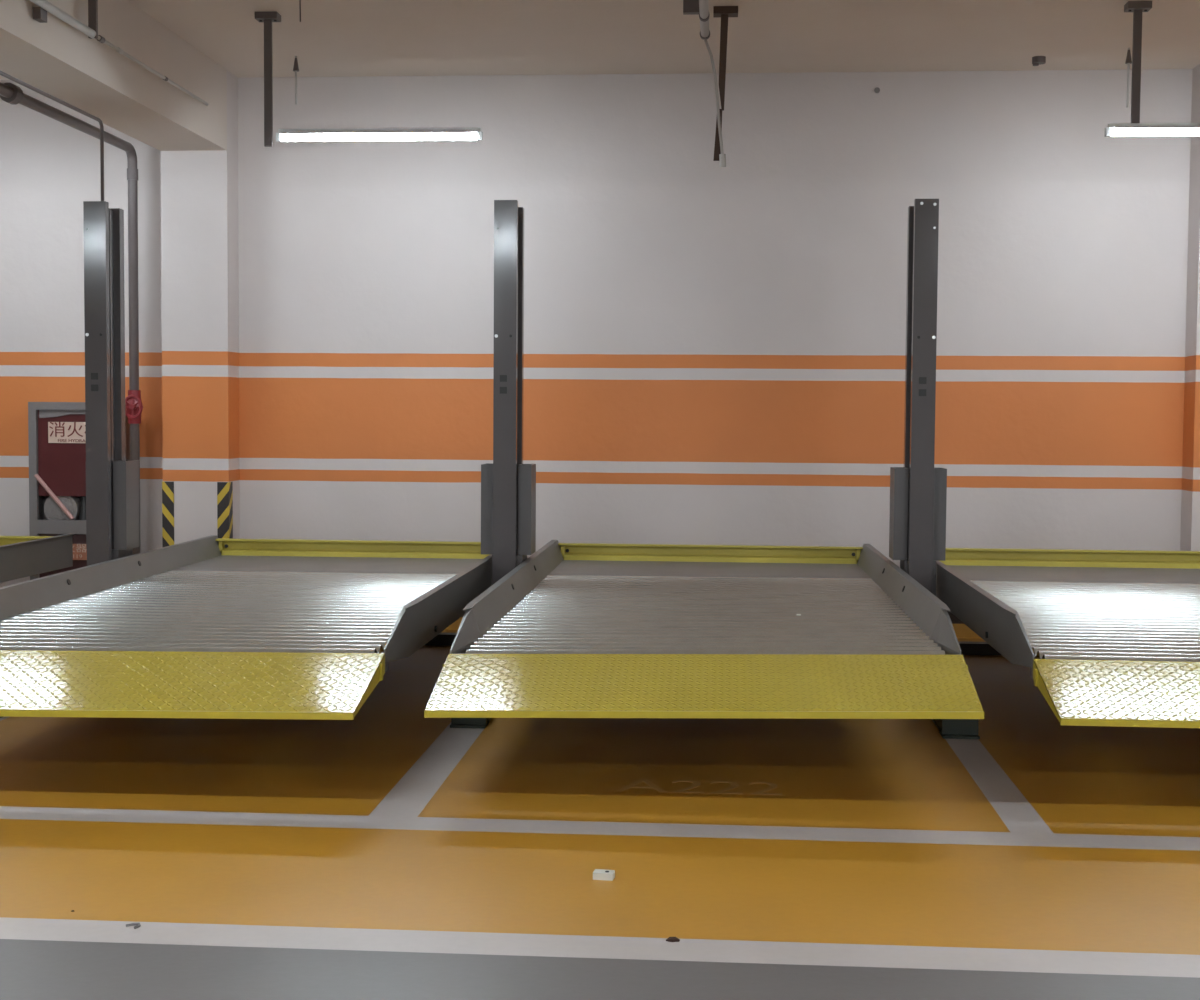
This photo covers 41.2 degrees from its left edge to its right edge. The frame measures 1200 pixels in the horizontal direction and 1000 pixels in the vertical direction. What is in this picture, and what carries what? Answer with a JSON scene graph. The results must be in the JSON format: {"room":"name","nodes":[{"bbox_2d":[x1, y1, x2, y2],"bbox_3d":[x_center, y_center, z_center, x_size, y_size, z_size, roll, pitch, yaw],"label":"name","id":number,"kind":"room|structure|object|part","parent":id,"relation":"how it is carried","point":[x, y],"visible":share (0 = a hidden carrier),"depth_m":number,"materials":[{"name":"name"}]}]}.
{"room":"parking garage","nodes":[
{"label":"parking garage","id":0,"kind":"room"},
{"bbox_2d":[0,0,226,150],"bbox_3d":[-3.603,-2.272,1.761,0.483,0.565,19.200,1,3,4],"label":"beam","id":1,"kind":"structure","parent":0,"point":[54,57],"depth_m":9.52,"materials":[{"name":"paint"}]},
{"bbox_2d":[30,0,208,105],"bbox_3d":[-3.334,-2.320,1.467,0.082,0.435,18.460,1,3,4],"label":"conduit","id":2,"kind":"object","parent":1,"relation":"attached to","point":[39,13],"visible":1,"depth_m":8.70,"materials":[{"name":"metal"}]},
{"bbox_2d":[0,69,1192,586],"bbox_3d":[-0.129,-1.044,11.564,23.000,3.985,0.200,1,3,4],"label":"wall","id":3,"kind":"structure","parent":0,"point":[714,354],"depth_m":11.40,"materials":[{"name":"white paint"}]},
{"bbox_2d":[162,481,173,546],"bbox_3d":[-3.105,0.325,11.534,0.086,0.920,0.086,1,3,4],"label":"guard","id":4,"kind":"object","parent":3,"relation":"attached to","point":[167,487],"visible":0.61,"depth_m":11.48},
{"bbox_2d":[160,70,239,543],"bbox_3d":[-2.886,-1.062,11.539,0.483,3.985,0.260,1,3,4],"label":"column","id":5,"kind":"structure","parent":3,"relation":"attached to","point":[200,266],"depth_m":11.41,"materials":[{"name":"white paint"}]},
{"bbox_2d":[217,482,232,538],"bbox_3d":[-2.701,0.329,11.504,0.086,0.920,0.086,1,3,4],"label":"guard","id":6,"kind":"object","parent":3,"relation":"attached to","point":[224,489],"visible":0.36,"depth_m":11.45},
{"bbox_2d":[446,617,980,637],"bbox_3d":[-0.150,0.896,11.559,23.000,0.110,0.012,1,3,4],"label":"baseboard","id":7,"kind":"structure","parent":3,"relation":"attached to","point":[961,630],"depth_m":11.35,"materials":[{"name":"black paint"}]},
{"bbox_2d":[1180,64,1199,550],"bbox_3d":[4.329,-0.984,11.001,0.505,3.985,0.260,1,3,4],"label":"column","id":8,"kind":"structure","parent":3,"relation":"attached to","point":[1190,497],"depth_m":10.98,"materials":[{"name":"white paint"}]},
{"bbox_2d":[0,629,1199,999],"bbox_3d":[-0.878,1.448,1.878,23.000,0.001,19.460,1,3,4],"label":"floor","id":9,"kind":"structure","parent":0,"point":[391,851],"depth_m":5.62,"materials":[{"name":"yellow paint"}]},
{"bbox_2d":[0,201,140,717],"bbox_3d":[-3.021,-0.380,9.596,0.252,2.822,3.100,1,3,4],"label":"lift post","id":10,"kind":"object","parent":9,"relation":"on","point":[112,480],"visible":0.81,"depth_m":9.67,"materials":[{"name":"grey metal"}]},
{"bbox_2d":[0,534,74,582],"bbox_3d":[-5.021,0.523,8.989,2.180,0.334,5.002,1,3,4],"label":"platform","id":11,"kind":"object","parent":10,"relation":"attached to","point":[20,556],"visible":1,"depth_m":10.84,"materials":[{"name":"metal"}]},
{"bbox_3d":[-4.836,0.314,11.443,2.080,0.128,0.065,1,3,4],"label":"rail","id":12,"kind":"part","parent":11,"relation":"part of","materials":[{"name":"metal"}]},
{"bbox_2d":[0,71,103,200],"bbox_3d":[-3.702,-1.611,1.054,0.027,0.534,17.511,1,3,4],"label":"power cable","id":13,"kind":"object","parent":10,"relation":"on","point":[2,73],"visible":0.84,"depth_m":9.47,"materials":[{"name":"grey paint"}]},
{"bbox_2d":[0,535,491,719],"bbox_3d":[-1.841,0.563,8.717,2.213,0.343,5.070,1,3,4],"label":"platform","id":14,"kind":"object","parent":10,"relation":"attached to","point":[209,627],"visible":0.98,"depth_m":7.58,"materials":[{"name":"metal"}]},
{"bbox_3d":[-2.867,0.494,9.092,0.070,0.250,4.470,1,3,4],"label":"rail","id":15,"kind":"part","parent":14,"relation":"part of","materials":[{"name":"metal"}]},
{"bbox_3d":[-2.009,0.733,6.492,2.177,0.177,0.570,1,3,4],"label":"ramp plate","id":16,"kind":"part","parent":14,"relation":"part of","materials":[{"name":"yellow metal"}]},
{"bbox_3d":[-1.653,0.349,11.205,2.113,0.128,0.066,1,3,4],"label":"rail","id":17,"kind":"part","parent":14,"relation":"part of","materials":[{"name":"yellow metal"}]},
{"bbox_3d":[-0.770,0.507,8.935,0.070,0.230,4.470,1,3,4],"label":"rail","id":18,"kind":"part","parent":14,"relation":"part of","materials":[{"name":"metal"}]},
{"bbox_2d":[0,82,142,554],"bbox_3d":[-4.034,-0.330,1.994,0.192,3.497,19.202,1,3,4],"label":"pipe","id":19,"kind":"object","parent":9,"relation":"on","point":[10,93],"visible":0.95,"depth_m":11.41,"materials":[{"name":"grey metal"}]},
{"bbox_2d":[28,402,129,579],"bbox_3d":[-3.787,0.102,11.684,0.710,1.632,0.222,1,3,4],"label":"tall cabinet","id":20,"kind":"object","parent":9,"relation":"on","point":[56,430],"visible":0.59,"depth_m":11.59,"materials":[{"name":"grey metal"}]},
{"bbox_3d":[-3.794,0.107,11.592,0.710,1.632,0.030,1,3,4],"label":"frame","id":21,"kind":"part","parent":20,"relation":"part of","materials":[{"name":"grey metal"}]},
{"bbox_3d":[-3.790,-0.340,11.588,0.594,0.625,0.008,1,3,4],"label":"door","id":22,"kind":"part","parent":20,"relation":"part of","materials":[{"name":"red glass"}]},
{"bbox_3d":[-3.796,0.544,11.634,0.594,0.595,0.008,1,3,4],"label":"door","id":23,"kind":"part","parent":20,"relation":"part of","materials":[{"name":"grey metal"}]},
{"bbox_2d":[126,923,140,928],"bbox_3d":[-1.409,1.287,4.834,0.045,0.007,0.038,2,3,30],"label":"scrap","id":24,"kind":"object","parent":9,"relation":"on","point":[130,924],"visible":1,"depth_m":4.83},
{"bbox_2d":[425,632,455,645],"bbox_3d":[-1.670,0.938,10.888,2.270,0.075,0.100,1,3,4],"label":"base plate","id":25,"kind":"object","parent":9,"relation":"on","point":[442,639],"visible":0.02,"depth_m":10.79,"materials":[{"name":"black metal"}]},
{"bbox_2d":[450,200,535,728],"bbox_3d":[-0.569,-0.353,9.413,0.304,2.822,3.100,1,3,4],"label":"lift post","id":26,"kind":"object","parent":9,"relation":"on","point":[508,485],"visible":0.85,"depth_m":9.47,"materials":[{"name":"grey metal"}]},
{"bbox_3d":[-0.656,1.080,7.990,0.176,0.105,0.015,1,3,4],"label":"plate","id":27,"kind":"part","parent":26,"relation":"part of","materials":[{"name":"green paint"}]},
{"bbox_3d":[-0.655,1.125,8.015,0.176,0.012,0.150,1,3,4],"label":"foot plate","id":28,"kind":"part","parent":26,"relation":"part of","materials":[{"name":"green paint"}]},
{"bbox_2d":[424,540,983,718],"bbox_3d":[0.574,0.576,8.611,2.195,0.357,4.922,1,3,4],"label":"platform","id":29,"kind":"object","parent":26,"relation":"attached to","point":[573,630],"visible":1,"depth_m":7.12,"materials":[{"name":"metal"}]},
{"bbox_3d":[-0.444,0.515,8.977,0.070,0.245,4.340,1,3,4],"label":"rail","id":30,"kind":"part","parent":29,"relation":"part of","materials":[{"name":"metal"}]},
{"bbox_3d":[0.411,0.737,6.449,2.159,0.184,0.553,1,3,4],"label":"ramp plate","id":31,"kind":"part","parent":29,"relation":"part of","materials":[{"name":"yellow metal"}]},
{"bbox_3d":[0.756,0.375,11.026,2.095,0.128,0.064,1,3,4],"label":"rail","id":32,"kind":"part","parent":29,"relation":"part of","materials":[{"name":"yellow metal"}]},
{"bbox_3d":[1.635,0.522,8.821,0.070,0.246,4.340,1,3,4],"label":"rail","id":33,"kind":"part","parent":29,"relation":"part of","materials":[{"name":"metal"}]},
{"bbox_2d":[593,869,614,880],"bbox_3d":[0.013,1.260,5.371,0.068,0.026,0.044,1,3,10],"label":"block","id":34,"kind":"object","parent":9,"relation":"on","point":[598,874],"visible":1,"depth_m":5.35,"materials":[{"name":"white"}]},
{"bbox_2d":[666,937,679,941],"bbox_3d":[0.215,1.301,4.731,0.041,0.014,0.020,0,3,-12],"label":"dry leaf","id":35,"kind":"object","parent":9,"relation":"on","point":[670,939],"visible":1,"depth_m":4.72,"materials":[{"name":"brown plant"}]},
{"bbox_2d":[616,779,782,794],"bbox_3d":[0.417,1.205,6.714,0.689,0.001,0.235,1,3,4],"label":"floor lettering","id":36,"kind":"object","parent":9,"relation":"on","point":[695,783],"depth_m":6.69},
{"bbox_2d":[889,199,979,738],"bbox_3d":[1.874,-0.327,9.231,0.304,2.822,3.100,1,3,4],"label":"lift post","id":37,"kind":"object","parent":9,"relation":"on","point":[918,490],"visible":0.82,"depth_m":9.29,"materials":[{"name":"grey metal"}]},
{"bbox_3d":[1.764,1.152,7.834,0.176,0.012,0.150,1,3,4],"label":"foot plate","id":38,"kind":"part","parent":37,"relation":"part of","materials":[{"name":"green paint"}]},
{"bbox_3d":[1.762,1.107,7.809,0.176,0.105,0.015,1,3,4],"label":"plate","id":39,"kind":"part","parent":37,"relation":"part of","materials":[{"name":"green paint"}]},
{"bbox_2d":[936,548,1199,727],"bbox_3d":[3.029,0.607,8.451,2.204,0.334,4.877,1,3,4],"label":"platform","id":40,"kind":"object","parent":37,"relation":"attached to","point":[1115,634],"visible":0.88,"depth_m":7.82,"materials":[{"name":"metal"}]},
{"bbox_3d":[2.007,0.533,8.813,0.070,0.230,4.300,1,3,4],"label":"rail","id":41,"kind":"part","parent":40,"relation":"part of","materials":[{"name":"metal"}]},
{"bbox_3d":[3.210,0.402,10.843,2.104,0.128,0.063,1,3,4],"label":"rail","id":42,"kind":"part","parent":40,"relation":"part of","materials":[{"name":"yellow metal"}]},
{"bbox_3d":[2.867,0.764,6.309,2.168,0.152,0.548,1,3,4],"label":"ramp plate","id":43,"kind":"part","parent":40,"relation":"part of","materials":[{"name":"yellow metal"}]},
{"bbox_2d":[958,641,1034,655],"bbox_3d":[3.221,0.991,10.523,2.320,0.075,0.100,1,3,4],"label":"tube","id":44,"kind":"object","parent":9,"relation":"on","point":[967,648],"visible":0.02,"depth_m":10.53,"materials":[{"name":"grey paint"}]},
{"bbox_2d":[0,0,1199,79],"bbox_3d":[-0.850,-2.606,1.667,23.000,0.150,19.460,1,3,4],"label":"ceiling","id":45,"kind":"structure","parent":0,"point":[332,38],"depth_m":10.16,"materials":[{"name":"paint"}]},
{"bbox_2d":[293,56,298,104],"bbox_3d":[-2.067,-2.853,10.854,0.041,0.325,0.041,2,3,27],"label":"rod","id":46,"kind":"object","parent":45,"relation":"hanging from","point":[295,68],"visible":1,"depth_m":10.85,"materials":[{"name":"metal"}]},
{"bbox_3d":[-2.067,-2.853,10.854,0.015,0.325,0.015,-1,3,-18],"label":"rod","id":47,"kind":"part","parent":46,"relation":"part of","materials":[{"name":"metal"}]},
{"bbox_2d":[299,0,300,21],"bbox_3d":[-1.733,-2.847,9.222,0.010,0.165,0.008,1,3,4],"label":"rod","id":48,"kind":"object","parent":45,"relation":"hanging from","point":[299,0],"visible":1,"depth_m":9.22,"materials":[{"name":"grey paint"}]},
{"bbox_2d":[255,11,482,146],"bbox_3d":[-1.398,-2.550,9.674,1.384,0.800,0.120,1,3,4],"label":"fluorescent light","id":49,"kind":"object","parent":45,"relation":"hanging from","point":[346,134],"visible":1,"depth_m":9.69,"materials":[{"name":"white plastic"}]},
{"bbox_2d":[683,0,709,39],"bbox_3d":[-0.076,-2.385,0.767,0.152,0.184,17.560,1,3,4],"label":"conduit","id":50,"kind":"object","parent":45,"relation":"attached to","point":[690,7],"visible":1,"depth_m":9.10,"materials":[{"name":"metal"}]},
{"bbox_2d":[704,38,725,166],"bbox_3d":[0.684,-2.365,9.501,0.142,0.759,0.038,1,3,4],"label":"hanging cable","id":51,"kind":"object","parent":50,"relation":"hanging from","point":[722,157],"visible":1,"depth_m":9.50,"materials":[{"name":"metal"}]},
{"bbox_2d":[713,6,737,160],"bbox_3d":[0.745,-2.479,9.517,0.146,0.895,0.100,1,3,4],"label":"hanger","id":52,"kind":"object","parent":45,"relation":"hanging from","point":[724,12],"visible":1,"depth_m":9.50,"materials":[{"name":"brown paint"}]},
{"bbox_2d":[1032,56,1045,65],"bbox_3d":[2.948,-2.947,10.723,0.090,0.055,0.090,1,3,4],"label":"ceiling fitting","id":53,"kind":"object","parent":45,"relation":"attached to","point":[1036,60],"visible":1,"depth_m":10.70,"materials":[{"name":"grey paint"}]},
{"bbox_2d":[1125,48,1131,107],"bbox_3d":[3.457,-2.763,10.443,0.041,0.385,0.041,2,3,27],"label":"rod","id":54,"kind":"object","parent":45,"relation":"hanging from","point":[1128,62],"visible":0.98,"depth_m":10.44,"materials":[{"name":"metal"}]},
{"bbox_3d":[3.457,-2.763,10.443,0.015,0.385,0.015,-1,3,-18],"label":"rod","id":55,"kind":"part","parent":54,"relation":"part of","materials":[{"name":"metal"}]},
{"bbox_2d":[1105,1,1199,136],"bbox_3d":[3.599,-2.511,9.300,1.266,0.769,0.120,1,3,4],"label":"fluorescent light","id":56,"kind":"object","parent":45,"relation":"hanging from","point":[1135,128],"visible":1,"depth_m":9.32,"materials":[{"name":"white plastic"}]}
]}

